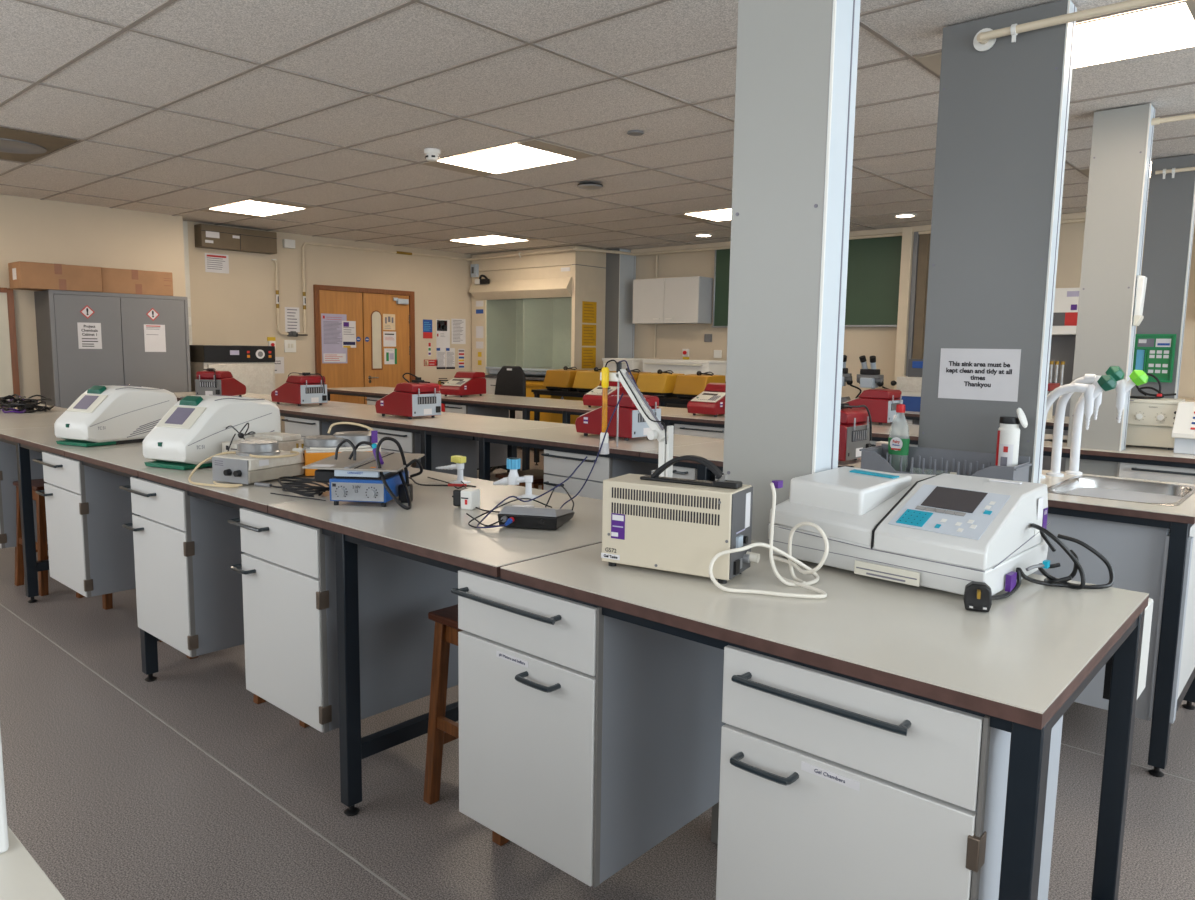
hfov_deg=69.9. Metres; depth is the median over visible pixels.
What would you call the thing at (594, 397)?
red cycler
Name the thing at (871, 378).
microscope
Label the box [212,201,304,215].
diffuser
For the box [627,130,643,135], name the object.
sounder
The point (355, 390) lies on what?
countertop
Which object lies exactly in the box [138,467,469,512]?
countertop
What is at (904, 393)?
shelf
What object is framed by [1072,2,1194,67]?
diffuser
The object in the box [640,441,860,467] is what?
countertop
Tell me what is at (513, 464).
tap
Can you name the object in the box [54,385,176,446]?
gradient cycler
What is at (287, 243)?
alarm box
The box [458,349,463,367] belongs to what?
safety sign
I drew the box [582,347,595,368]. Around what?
sheet
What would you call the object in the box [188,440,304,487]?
magnetic stirrer
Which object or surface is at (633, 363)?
unit
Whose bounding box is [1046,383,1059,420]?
red cycler
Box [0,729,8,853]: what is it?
base cabinet
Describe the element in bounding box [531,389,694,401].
countertop
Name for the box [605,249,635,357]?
pillar
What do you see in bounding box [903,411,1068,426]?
countertop
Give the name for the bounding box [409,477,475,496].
lead
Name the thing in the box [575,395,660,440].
red cycler
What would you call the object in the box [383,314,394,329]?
poster
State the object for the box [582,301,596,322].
sheet
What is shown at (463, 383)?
red cycler
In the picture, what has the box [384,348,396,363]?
poster
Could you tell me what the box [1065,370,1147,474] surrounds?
tap
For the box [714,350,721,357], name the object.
wall plate
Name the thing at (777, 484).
cable
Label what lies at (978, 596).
cable
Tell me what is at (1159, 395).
lead
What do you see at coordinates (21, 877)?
countertop
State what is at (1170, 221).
pillar
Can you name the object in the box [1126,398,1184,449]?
unit
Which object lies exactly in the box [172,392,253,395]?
countertop
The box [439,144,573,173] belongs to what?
diffuser
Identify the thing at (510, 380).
office chair
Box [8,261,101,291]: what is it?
cardboard box
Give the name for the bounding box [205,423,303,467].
unit
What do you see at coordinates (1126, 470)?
base cabinet
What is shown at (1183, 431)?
keypad
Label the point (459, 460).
tap
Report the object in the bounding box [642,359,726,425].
unit
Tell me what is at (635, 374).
box
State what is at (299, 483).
lead
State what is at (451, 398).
countertop
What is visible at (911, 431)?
countertop
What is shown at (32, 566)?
frame
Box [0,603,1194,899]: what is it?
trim
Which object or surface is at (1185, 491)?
sink
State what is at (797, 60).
pillar
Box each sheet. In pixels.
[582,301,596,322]
[582,324,595,345]
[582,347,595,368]
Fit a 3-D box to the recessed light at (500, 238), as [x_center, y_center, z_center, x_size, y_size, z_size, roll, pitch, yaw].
[-1.349,-2.603,10.607,1.176,0.006,0.576,7,9,41]
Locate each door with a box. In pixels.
[0,292,13,399]
[319,290,363,403]
[362,293,409,403]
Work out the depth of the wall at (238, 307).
10.53 m
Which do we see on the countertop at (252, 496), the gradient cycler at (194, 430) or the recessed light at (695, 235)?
the gradient cycler at (194, 430)
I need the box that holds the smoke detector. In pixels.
[424,148,440,161]
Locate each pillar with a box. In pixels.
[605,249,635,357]
[711,0,860,843]
[918,0,1076,482]
[1065,103,1155,476]
[1131,155,1194,398]
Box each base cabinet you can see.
[0,441,47,548]
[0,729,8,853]
[33,452,135,597]
[119,477,243,656]
[227,508,457,732]
[282,416,367,439]
[365,397,380,404]
[365,427,476,478]
[445,404,508,468]
[451,570,725,887]
[541,449,657,499]
[672,466,714,480]
[674,424,723,438]
[716,645,1062,899]
[870,441,917,446]
[893,419,918,424]
[1032,487,1194,723]
[1119,462,1194,483]
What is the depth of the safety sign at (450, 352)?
12.27 m
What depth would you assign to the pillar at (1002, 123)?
3.37 m
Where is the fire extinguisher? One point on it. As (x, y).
(439, 381)
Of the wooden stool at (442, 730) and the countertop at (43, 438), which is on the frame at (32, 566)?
the countertop at (43, 438)
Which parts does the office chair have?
backrest, stem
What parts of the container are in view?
plate, lid, plate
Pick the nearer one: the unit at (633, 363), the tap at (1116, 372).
the tap at (1116, 372)
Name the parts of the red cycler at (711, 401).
keypad panel, lid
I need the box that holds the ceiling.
[0,0,1194,254]
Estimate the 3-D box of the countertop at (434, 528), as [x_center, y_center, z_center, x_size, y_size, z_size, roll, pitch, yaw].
[-0.369,0.206,2.706,1.098,0.027,0.847,7,9,41]
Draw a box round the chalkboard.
[711,236,901,327]
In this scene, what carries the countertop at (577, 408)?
on the frame at (525, 411)
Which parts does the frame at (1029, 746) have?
leg, rail, rail, leg, leg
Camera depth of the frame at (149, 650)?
3.61 m
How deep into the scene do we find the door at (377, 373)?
11.36 m
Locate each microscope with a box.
[841,355,861,402]
[856,355,887,388]
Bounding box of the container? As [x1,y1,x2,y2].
[303,422,380,475]
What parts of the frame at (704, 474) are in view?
leg, leg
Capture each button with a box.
[267,337,275,347]
[682,349,688,359]
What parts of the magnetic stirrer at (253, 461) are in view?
knob, control panel, knob, plate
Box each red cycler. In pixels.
[195,368,245,396]
[271,372,326,405]
[375,373,440,418]
[440,371,485,396]
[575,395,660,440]
[583,379,634,406]
[687,383,725,416]
[838,403,871,460]
[844,389,902,424]
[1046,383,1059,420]
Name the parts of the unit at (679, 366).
lid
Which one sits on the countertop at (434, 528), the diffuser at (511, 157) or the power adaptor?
the power adaptor
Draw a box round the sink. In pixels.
[1047,476,1194,505]
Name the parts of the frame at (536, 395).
leg, leg, rail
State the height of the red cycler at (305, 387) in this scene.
0.276 m
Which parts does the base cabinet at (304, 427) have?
handle, drawer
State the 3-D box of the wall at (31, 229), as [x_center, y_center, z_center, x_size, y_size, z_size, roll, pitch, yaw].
[-6.286,-0.909,7.328,0.330,2.750,5.300,7,9,41]
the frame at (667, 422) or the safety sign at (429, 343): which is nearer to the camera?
the frame at (667, 422)
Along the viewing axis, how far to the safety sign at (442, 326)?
12.13 m
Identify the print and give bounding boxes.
[82,338,97,346]
[146,325,159,334]
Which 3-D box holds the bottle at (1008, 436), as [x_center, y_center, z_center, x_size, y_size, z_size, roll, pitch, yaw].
[1.605,-0.017,3.315,0.103,0.297,0.080,7,9,41]
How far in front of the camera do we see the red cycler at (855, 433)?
3.96 m
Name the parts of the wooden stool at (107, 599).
leg, leg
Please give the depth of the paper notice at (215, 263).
9.66 m
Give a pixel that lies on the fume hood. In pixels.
(528, 316)
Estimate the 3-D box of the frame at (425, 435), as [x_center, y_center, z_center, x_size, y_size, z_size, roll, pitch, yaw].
[-2.358,0.102,7.192,4.965,0.894,0.810,7,9,41]
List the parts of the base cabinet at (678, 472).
handle, drawer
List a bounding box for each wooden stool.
[13,479,48,595]
[76,592,112,609]
[253,694,309,727]
[423,604,509,845]
[495,469,545,488]
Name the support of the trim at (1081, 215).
attached to the wall at (880, 342)
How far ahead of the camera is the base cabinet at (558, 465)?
4.68 m
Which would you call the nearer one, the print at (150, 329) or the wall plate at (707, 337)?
the print at (150, 329)
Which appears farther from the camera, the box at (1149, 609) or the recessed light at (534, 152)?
the recessed light at (534, 152)
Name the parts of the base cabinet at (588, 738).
handle, door, drawer, handle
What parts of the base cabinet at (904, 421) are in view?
drawer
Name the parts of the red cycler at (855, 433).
lid, panel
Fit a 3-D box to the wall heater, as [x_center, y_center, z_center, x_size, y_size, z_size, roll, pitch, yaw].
[4.331,-0.939,8.035,0.480,1.120,0.454,7,9,41]
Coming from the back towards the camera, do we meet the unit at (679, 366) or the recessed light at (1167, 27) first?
the unit at (679, 366)
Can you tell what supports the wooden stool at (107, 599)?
on the floor
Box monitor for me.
[471,264,478,276]
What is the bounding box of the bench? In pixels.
[1178,397,1194,401]
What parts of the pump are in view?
handle, panel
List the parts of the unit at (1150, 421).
lid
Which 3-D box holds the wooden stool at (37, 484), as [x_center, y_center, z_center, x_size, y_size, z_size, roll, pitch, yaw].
[-3.170,0.486,5.034,0.368,0.620,0.368,6,8,35]
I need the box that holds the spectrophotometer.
[768,466,1049,594]
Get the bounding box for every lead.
[254,476,329,500]
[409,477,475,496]
[1130,373,1175,398]
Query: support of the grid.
attached to the ceiling
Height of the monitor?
0.180 m
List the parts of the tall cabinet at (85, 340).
door, door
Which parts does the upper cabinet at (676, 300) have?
door, door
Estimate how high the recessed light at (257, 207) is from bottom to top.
0.006 m
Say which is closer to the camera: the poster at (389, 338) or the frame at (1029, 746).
the frame at (1029, 746)
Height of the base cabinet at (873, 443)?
0.647 m
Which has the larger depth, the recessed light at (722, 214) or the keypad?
the recessed light at (722, 214)
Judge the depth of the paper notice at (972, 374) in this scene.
3.46 m
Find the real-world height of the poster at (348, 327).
0.340 m
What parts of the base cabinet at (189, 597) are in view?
handle, handle, drawer, door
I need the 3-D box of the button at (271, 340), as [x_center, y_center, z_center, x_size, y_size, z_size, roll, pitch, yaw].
[-3.891,-1.282,10.219,0.045,0.135,0.100,7,9,41]
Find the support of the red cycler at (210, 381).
on the countertop at (259, 396)
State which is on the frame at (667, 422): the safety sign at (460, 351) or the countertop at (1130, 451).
the countertop at (1130, 451)
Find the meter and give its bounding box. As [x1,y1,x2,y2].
[466,456,586,529]
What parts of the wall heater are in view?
rack frame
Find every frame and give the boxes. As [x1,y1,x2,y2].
[0,438,131,602]
[132,475,334,681]
[177,400,516,471]
[327,391,662,469]
[335,532,1144,899]
[475,437,722,480]
[533,392,1067,464]
[663,419,1194,468]
[1048,507,1194,776]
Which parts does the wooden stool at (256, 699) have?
leg, leg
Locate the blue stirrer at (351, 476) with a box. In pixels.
[302,437,424,509]
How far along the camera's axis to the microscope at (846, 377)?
8.05 m
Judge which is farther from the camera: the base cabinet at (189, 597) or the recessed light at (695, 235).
the recessed light at (695, 235)
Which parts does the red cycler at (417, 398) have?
lid, panel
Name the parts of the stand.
sensor rod, arm, joint knob, post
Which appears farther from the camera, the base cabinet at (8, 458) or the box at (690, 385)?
the box at (690, 385)
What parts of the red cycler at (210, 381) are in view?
panel, lid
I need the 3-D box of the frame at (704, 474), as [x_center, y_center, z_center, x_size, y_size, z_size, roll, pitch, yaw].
[0.406,0.435,4.763,2.395,0.894,0.810,7,9,41]
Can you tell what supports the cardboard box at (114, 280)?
on the tall cabinet at (85, 340)
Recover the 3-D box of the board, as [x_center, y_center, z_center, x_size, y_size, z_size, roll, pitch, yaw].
[3.751,-0.621,5.773,0.244,0.320,0.030,7,9,41]
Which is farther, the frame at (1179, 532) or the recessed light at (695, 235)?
the recessed light at (695, 235)
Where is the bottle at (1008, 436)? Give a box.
[995,408,1027,466]
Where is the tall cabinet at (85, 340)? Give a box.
[34,290,190,408]
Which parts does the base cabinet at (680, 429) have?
handle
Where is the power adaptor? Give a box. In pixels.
[453,488,499,512]
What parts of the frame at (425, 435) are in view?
rail, leg, leg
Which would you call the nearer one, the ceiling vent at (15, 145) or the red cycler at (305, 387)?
the ceiling vent at (15, 145)
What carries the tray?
on the dispenser
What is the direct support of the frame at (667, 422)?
on the floor
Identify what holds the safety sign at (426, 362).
attached to the wall at (238, 307)
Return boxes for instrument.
[891,359,922,411]
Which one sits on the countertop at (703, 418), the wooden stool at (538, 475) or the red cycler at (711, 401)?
the red cycler at (711, 401)
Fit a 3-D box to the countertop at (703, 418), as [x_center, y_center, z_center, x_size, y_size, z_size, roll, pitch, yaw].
[1.222,-0.233,6.561,1.194,0.027,0.845,7,9,41]
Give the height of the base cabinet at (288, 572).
0.647 m
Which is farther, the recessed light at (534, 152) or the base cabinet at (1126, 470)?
the recessed light at (534, 152)
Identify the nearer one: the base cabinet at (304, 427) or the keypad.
the keypad
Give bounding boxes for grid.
[0,0,1194,253]
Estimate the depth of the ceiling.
4.70 m
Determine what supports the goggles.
attached to the fume hood
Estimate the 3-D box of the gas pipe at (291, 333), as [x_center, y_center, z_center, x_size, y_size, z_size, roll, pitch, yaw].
[-2.839,-2.061,11.282,0.080,1.172,3.060,7,9,41]
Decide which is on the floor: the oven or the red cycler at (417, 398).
the oven
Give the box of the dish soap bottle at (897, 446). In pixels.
[888,404,909,470]
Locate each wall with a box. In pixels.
[0,194,185,402]
[187,221,471,432]
[634,216,1194,399]
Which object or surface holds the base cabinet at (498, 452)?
attached to the frame at (525, 411)
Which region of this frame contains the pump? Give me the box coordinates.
[601,455,759,583]
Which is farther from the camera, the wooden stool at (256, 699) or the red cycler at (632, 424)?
the red cycler at (632, 424)
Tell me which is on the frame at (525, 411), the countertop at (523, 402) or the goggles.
the countertop at (523, 402)
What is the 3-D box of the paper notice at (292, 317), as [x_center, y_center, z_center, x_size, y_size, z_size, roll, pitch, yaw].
[-3.716,-1.587,10.407,0.003,0.300,0.190,7,9,41]
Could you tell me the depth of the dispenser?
4.57 m
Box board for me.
[1132,334,1176,382]
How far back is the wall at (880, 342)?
9.64 m
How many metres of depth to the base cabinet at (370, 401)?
9.29 m
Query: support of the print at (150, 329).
attached to the tall cabinet at (85, 340)
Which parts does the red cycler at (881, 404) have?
lid, panel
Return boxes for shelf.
[901,391,920,396]
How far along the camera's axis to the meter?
2.44 m
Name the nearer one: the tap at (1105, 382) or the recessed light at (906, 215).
the tap at (1105, 382)
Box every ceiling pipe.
[973,0,1170,51]
[1151,113,1194,125]
[1155,167,1194,178]
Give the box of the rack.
[859,444,1031,481]
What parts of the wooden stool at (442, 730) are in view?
leg, seat, leg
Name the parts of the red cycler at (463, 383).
keypad panel, lid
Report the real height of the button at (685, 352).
0.150 m
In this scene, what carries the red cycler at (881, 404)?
on the countertop at (911, 431)
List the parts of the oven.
door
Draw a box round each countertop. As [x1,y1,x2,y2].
[0,404,66,414]
[0,412,63,428]
[0,427,142,455]
[0,825,64,899]
[64,445,158,475]
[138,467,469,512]
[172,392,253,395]
[176,394,271,399]
[268,478,602,576]
[269,400,374,412]
[285,406,466,423]
[327,387,394,395]
[374,414,574,436]
[378,391,516,401]
[456,396,583,409]
[483,425,723,455]
[501,540,1148,729]
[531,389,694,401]
[551,405,687,415]
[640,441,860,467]
[661,413,724,423]
[869,422,918,440]
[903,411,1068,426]
[1040,470,1194,523]
[1043,434,1194,463]
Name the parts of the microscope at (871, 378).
arm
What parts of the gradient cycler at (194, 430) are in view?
control panel, lid handle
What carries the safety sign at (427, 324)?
attached to the wall at (238, 307)
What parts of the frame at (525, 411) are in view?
rail, leg, leg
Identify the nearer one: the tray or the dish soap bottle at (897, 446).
the dish soap bottle at (897, 446)
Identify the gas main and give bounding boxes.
[466,219,1084,260]
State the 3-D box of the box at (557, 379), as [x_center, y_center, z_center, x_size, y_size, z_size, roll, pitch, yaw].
[-0.381,-0.861,10.250,0.452,0.293,0.327,7,9,40]
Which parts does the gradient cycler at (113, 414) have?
control panel, lid handle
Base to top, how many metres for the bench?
1.080 m
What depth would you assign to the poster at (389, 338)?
11.43 m
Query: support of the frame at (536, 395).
on the floor
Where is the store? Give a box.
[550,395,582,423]
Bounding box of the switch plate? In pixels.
[284,340,295,351]
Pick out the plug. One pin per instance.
(298, 449)
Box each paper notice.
[205,253,228,273]
[274,357,283,373]
[285,307,299,331]
[938,348,1020,401]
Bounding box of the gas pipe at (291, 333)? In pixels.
[271,242,466,336]
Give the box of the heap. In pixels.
[0,394,53,412]
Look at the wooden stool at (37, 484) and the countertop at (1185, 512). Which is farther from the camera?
the wooden stool at (37, 484)
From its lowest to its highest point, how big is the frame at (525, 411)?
0.894 m
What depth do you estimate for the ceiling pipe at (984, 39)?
3.14 m
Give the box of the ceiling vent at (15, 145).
[0,127,76,162]
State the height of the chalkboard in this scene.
1.040 m
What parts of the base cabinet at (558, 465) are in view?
handle, handle, door, drawer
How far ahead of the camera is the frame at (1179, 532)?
2.90 m
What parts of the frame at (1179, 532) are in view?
rail, leg, rail, leg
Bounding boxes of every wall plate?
[704,334,711,341]
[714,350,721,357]
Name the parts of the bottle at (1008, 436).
flip lid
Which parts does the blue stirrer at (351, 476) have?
motor, knob, plate rail, control panel, plate, knob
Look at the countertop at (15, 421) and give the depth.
5.46 m
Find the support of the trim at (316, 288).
attached to the wall at (238, 307)
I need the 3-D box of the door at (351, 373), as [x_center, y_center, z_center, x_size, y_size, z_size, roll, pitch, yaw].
[-3.281,-0.973,10.972,0.042,2.100,0.620,7,9,41]
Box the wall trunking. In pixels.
[183,221,191,344]
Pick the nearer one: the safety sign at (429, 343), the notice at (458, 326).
the safety sign at (429, 343)
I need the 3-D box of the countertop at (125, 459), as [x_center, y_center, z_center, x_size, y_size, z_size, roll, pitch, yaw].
[-1.904,0.021,4.054,0.875,0.027,0.847,7,9,41]
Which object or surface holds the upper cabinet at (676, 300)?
attached to the wall at (880, 342)
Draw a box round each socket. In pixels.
[461,488,479,509]
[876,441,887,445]
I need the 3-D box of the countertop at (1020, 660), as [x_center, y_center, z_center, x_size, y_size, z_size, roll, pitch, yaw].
[0.491,0.309,1.950,1.174,0.027,0.847,7,9,41]
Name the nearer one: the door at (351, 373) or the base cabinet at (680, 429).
the base cabinet at (680, 429)
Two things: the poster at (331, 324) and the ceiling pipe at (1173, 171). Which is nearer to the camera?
the ceiling pipe at (1173, 171)
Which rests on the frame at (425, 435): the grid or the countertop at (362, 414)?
the countertop at (362, 414)
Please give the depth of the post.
9.01 m
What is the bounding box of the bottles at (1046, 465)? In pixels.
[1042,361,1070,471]
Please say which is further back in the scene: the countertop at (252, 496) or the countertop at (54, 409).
the countertop at (54, 409)
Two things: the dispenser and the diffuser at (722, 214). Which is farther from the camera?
the diffuser at (722, 214)
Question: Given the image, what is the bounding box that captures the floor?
[0,446,1194,899]
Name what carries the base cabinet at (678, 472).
attached to the frame at (704, 474)
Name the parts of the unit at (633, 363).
lid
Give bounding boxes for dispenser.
[1133,275,1146,325]
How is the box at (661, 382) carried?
on the countertop at (563, 391)
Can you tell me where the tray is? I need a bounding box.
[1133,315,1143,325]
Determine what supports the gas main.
attached to the wall at (880, 342)
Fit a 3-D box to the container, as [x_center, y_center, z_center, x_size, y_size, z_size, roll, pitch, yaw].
[-1.033,-0.012,3.460,0.305,0.194,0.250,-2,7,-20]
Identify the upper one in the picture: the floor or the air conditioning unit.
the air conditioning unit
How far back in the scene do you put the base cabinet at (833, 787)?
1.48 m
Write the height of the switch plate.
0.150 m
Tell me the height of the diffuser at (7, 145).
0.010 m
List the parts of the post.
post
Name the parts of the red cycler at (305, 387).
lid, panel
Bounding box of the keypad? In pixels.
[1171,401,1194,454]
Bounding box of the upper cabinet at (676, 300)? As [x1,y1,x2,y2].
[632,276,712,323]
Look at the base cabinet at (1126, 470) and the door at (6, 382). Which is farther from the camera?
the door at (6, 382)
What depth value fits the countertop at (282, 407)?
7.16 m
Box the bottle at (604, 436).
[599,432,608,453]
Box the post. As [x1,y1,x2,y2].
[894,227,930,389]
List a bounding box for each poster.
[321,313,346,362]
[342,321,355,347]
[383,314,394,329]
[383,331,395,346]
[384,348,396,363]
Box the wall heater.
[1048,288,1079,384]
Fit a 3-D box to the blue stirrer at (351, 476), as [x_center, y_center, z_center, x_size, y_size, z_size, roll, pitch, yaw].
[-0.764,0.050,2.916,0.390,0.222,0.455,2,7,6]
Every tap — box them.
[436,455,470,483]
[493,458,538,498]
[1041,375,1116,477]
[1046,366,1124,476]
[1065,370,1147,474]
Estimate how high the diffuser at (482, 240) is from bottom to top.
0.004 m
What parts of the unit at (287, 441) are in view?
plate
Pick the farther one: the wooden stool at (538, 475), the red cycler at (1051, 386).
the red cycler at (1051, 386)
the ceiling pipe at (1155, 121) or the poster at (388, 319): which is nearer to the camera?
the ceiling pipe at (1155, 121)
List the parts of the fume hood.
sash rail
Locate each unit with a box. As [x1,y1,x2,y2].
[194,224,276,253]
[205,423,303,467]
[602,358,644,371]
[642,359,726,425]
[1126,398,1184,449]
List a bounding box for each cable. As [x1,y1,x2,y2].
[709,480,828,598]
[963,523,1113,611]
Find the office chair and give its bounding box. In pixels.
[477,366,525,472]
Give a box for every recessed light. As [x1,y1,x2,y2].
[201,198,314,217]
[421,139,594,176]
[441,234,538,245]
[670,208,731,222]
[694,234,712,236]
[893,213,916,217]
[915,0,1194,75]
[1079,161,1151,175]
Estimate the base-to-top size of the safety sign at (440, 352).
0.300 m
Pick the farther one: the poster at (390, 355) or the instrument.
the poster at (390, 355)
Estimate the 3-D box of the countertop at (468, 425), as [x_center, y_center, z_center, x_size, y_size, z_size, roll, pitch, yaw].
[-0.833,-0.173,5.806,1.124,0.027,0.845,7,9,41]
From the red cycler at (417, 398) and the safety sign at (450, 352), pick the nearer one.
the red cycler at (417, 398)
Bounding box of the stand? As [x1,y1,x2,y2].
[560,360,673,508]
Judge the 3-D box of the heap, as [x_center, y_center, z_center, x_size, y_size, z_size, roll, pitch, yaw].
[-4.210,-0.340,6.195,0.707,0.117,0.357,5,8,32]
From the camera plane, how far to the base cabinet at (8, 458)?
4.94 m
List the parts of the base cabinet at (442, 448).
handle, drawer, door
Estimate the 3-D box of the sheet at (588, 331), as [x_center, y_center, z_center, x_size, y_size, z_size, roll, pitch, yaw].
[-0.111,-1.523,11.339,0.003,0.280,0.280,7,9,41]
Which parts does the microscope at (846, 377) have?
arm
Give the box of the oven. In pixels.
[189,345,274,394]
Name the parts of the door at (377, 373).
pane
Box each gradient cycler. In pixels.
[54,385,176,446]
[142,395,280,469]
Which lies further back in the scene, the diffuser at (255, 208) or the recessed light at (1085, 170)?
the diffuser at (255, 208)
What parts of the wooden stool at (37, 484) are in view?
leg, seat, leg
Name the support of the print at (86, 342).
attached to the tall cabinet at (85, 340)
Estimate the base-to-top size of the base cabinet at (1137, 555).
0.710 m
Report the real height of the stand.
0.482 m
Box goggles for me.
[475,275,489,283]
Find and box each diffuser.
[0,138,46,153]
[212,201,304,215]
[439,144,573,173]
[450,236,526,244]
[686,209,731,220]
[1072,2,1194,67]
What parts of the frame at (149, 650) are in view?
leg, rail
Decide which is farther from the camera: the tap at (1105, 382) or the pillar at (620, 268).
the pillar at (620, 268)
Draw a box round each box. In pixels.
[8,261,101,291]
[101,267,172,295]
[282,239,294,248]
[543,366,587,390]
[573,367,615,391]
[616,368,650,382]
[636,369,684,396]
[673,371,724,397]
[1103,598,1152,699]
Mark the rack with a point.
(920, 460)
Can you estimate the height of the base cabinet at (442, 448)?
0.647 m
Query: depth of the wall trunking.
9.39 m
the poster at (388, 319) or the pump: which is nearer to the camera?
the pump
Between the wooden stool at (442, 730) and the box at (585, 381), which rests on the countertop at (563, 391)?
the box at (585, 381)
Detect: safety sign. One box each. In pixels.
[423,319,431,338]
[424,360,437,365]
[428,342,430,355]
[436,319,449,347]
[436,348,445,368]
[446,348,454,368]
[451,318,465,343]
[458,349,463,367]
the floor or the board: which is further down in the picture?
the floor
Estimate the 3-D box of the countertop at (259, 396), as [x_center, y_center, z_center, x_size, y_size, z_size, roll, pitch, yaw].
[-3.406,-0.483,8.067,0.944,0.027,0.845,7,9,41]
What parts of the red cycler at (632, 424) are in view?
lid, panel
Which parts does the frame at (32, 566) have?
leg, rail, rail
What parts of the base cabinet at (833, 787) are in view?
handle, handle, door, drawer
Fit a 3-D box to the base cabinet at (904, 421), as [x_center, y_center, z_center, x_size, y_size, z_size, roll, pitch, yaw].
[2.597,-0.010,7.807,0.753,0.647,0.602,7,9,41]
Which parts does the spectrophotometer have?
sample lid, control panel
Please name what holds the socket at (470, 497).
attached to the power adaptor
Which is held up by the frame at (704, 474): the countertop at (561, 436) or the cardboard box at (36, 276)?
the countertop at (561, 436)
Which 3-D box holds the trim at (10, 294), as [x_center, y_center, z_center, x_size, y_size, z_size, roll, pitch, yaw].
[-5.650,-0.532,7.819,0.045,1.905,0.615,7,9,41]
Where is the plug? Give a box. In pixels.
[292,443,304,474]
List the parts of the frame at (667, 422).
leg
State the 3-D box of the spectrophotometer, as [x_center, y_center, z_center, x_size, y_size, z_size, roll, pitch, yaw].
[0.747,0.169,2.074,0.531,0.205,0.427,7,9,43]
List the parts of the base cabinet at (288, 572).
handle, handle, drawer, door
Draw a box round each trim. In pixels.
[0,287,19,396]
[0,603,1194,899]
[313,284,414,382]
[631,207,1147,253]
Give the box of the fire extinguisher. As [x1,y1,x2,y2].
[438,378,447,411]
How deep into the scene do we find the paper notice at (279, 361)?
10.33 m
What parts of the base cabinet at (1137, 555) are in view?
post, door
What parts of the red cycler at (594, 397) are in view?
keypad panel, lid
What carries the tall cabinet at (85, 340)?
on the floor
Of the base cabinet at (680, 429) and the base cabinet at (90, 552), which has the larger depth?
the base cabinet at (680, 429)
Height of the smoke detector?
0.072 m
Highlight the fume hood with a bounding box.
[468,245,605,421]
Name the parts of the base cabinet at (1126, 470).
handle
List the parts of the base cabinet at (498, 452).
drawer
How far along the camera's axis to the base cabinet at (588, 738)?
2.02 m
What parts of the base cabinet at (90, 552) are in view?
handle, handle, drawer, door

